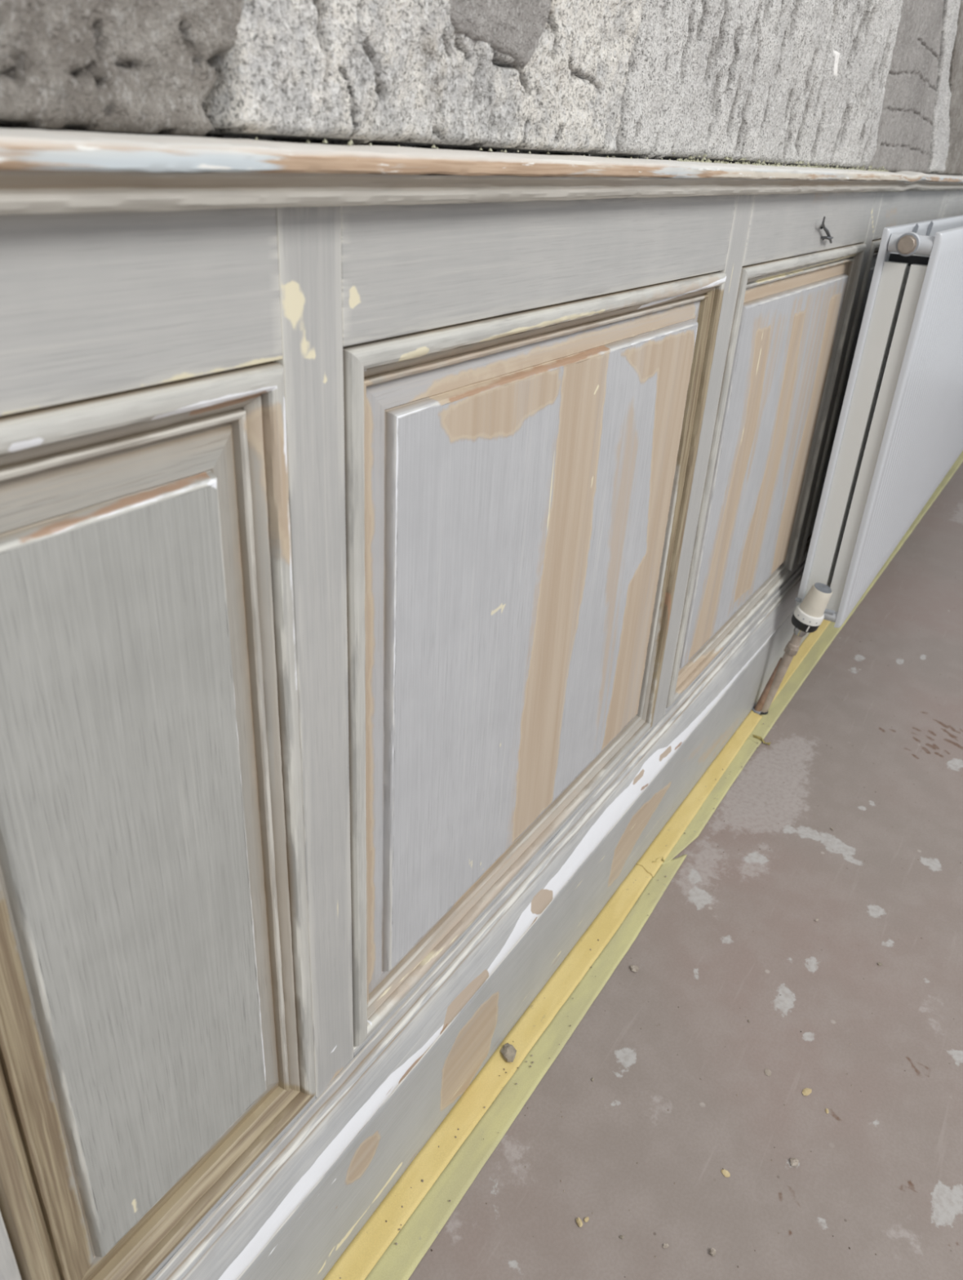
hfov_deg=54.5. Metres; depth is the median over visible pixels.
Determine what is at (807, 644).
tape
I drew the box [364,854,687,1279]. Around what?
tape
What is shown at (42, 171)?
trim
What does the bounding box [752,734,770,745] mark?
scrap
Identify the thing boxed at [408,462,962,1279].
floor
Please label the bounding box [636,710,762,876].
tape
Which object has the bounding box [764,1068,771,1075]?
crumb
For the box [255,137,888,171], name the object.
debris
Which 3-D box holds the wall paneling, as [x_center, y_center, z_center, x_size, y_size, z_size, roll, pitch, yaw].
[0.712,-0.410,1.802,0.035,0.845,6.200,19,32,27]
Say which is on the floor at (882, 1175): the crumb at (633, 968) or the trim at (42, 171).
the crumb at (633, 968)
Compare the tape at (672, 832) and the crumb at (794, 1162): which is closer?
the crumb at (794, 1162)
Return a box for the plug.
[896,232,919,256]
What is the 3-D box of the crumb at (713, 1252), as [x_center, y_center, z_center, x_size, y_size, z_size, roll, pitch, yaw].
[0.207,0.547,0.837,0.005,0.005,0.007,19,32,27]
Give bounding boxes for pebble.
[500,1043,516,1062]
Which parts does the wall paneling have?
raised panel, rail, panel moulding, rail, rail, raised panel, panel moulding, rail, rail, raised panel, panel moulding, rail, rail, panel moulding, raised panel, rail, rail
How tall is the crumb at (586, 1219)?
0.002 m
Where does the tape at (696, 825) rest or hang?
on the floor at (882, 1175)
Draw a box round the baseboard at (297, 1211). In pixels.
[151,560,809,1279]
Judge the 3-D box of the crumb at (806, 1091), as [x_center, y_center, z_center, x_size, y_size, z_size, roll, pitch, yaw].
[0.344,0.477,0.987,0.008,0.002,0.012,19,32,27]
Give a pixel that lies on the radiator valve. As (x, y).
(808, 615)
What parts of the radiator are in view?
spacer plate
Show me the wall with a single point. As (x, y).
(842, 83)
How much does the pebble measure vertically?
0.007 m
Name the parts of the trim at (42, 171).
dado moulding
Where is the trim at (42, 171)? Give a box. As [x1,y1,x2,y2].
[0,127,962,215]
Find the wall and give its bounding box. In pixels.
[0,0,962,175]
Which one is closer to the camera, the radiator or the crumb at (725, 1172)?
the crumb at (725, 1172)
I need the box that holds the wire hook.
[820,216,833,243]
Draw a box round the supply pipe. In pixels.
[752,633,803,715]
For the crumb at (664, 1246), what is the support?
on the floor at (882, 1175)
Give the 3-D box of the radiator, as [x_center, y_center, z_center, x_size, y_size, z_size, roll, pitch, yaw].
[1.113,-0.678,2.213,0.116,0.612,2.048,19,32,27]
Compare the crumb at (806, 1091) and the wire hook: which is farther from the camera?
the wire hook
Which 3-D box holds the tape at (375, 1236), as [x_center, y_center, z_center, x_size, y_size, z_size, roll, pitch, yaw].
[-0.112,0.543,0.805,0.032,0.004,1.304,19,32,27]
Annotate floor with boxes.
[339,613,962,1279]
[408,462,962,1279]
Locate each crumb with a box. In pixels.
[576,1217,582,1226]
[584,1217,589,1222]
[629,964,639,972]
[662,1243,668,1248]
[709,1248,715,1256]
[721,1168,730,1177]
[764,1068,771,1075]
[790,1157,799,1165]
[802,1088,812,1095]
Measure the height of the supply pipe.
0.168 m
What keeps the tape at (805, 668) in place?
on the floor at (882, 1175)
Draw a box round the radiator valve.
[791,582,835,636]
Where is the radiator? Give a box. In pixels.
[794,214,962,627]
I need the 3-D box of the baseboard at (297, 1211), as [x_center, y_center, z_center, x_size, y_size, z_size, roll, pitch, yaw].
[0.713,-0.126,1.940,0.018,0.213,6.200,19,32,27]
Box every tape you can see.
[323,863,652,1279]
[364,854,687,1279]
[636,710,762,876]
[662,737,759,864]
[748,450,962,747]
[771,619,831,703]
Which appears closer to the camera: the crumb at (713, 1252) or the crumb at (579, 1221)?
the crumb at (713, 1252)
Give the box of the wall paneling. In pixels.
[0,189,962,1279]

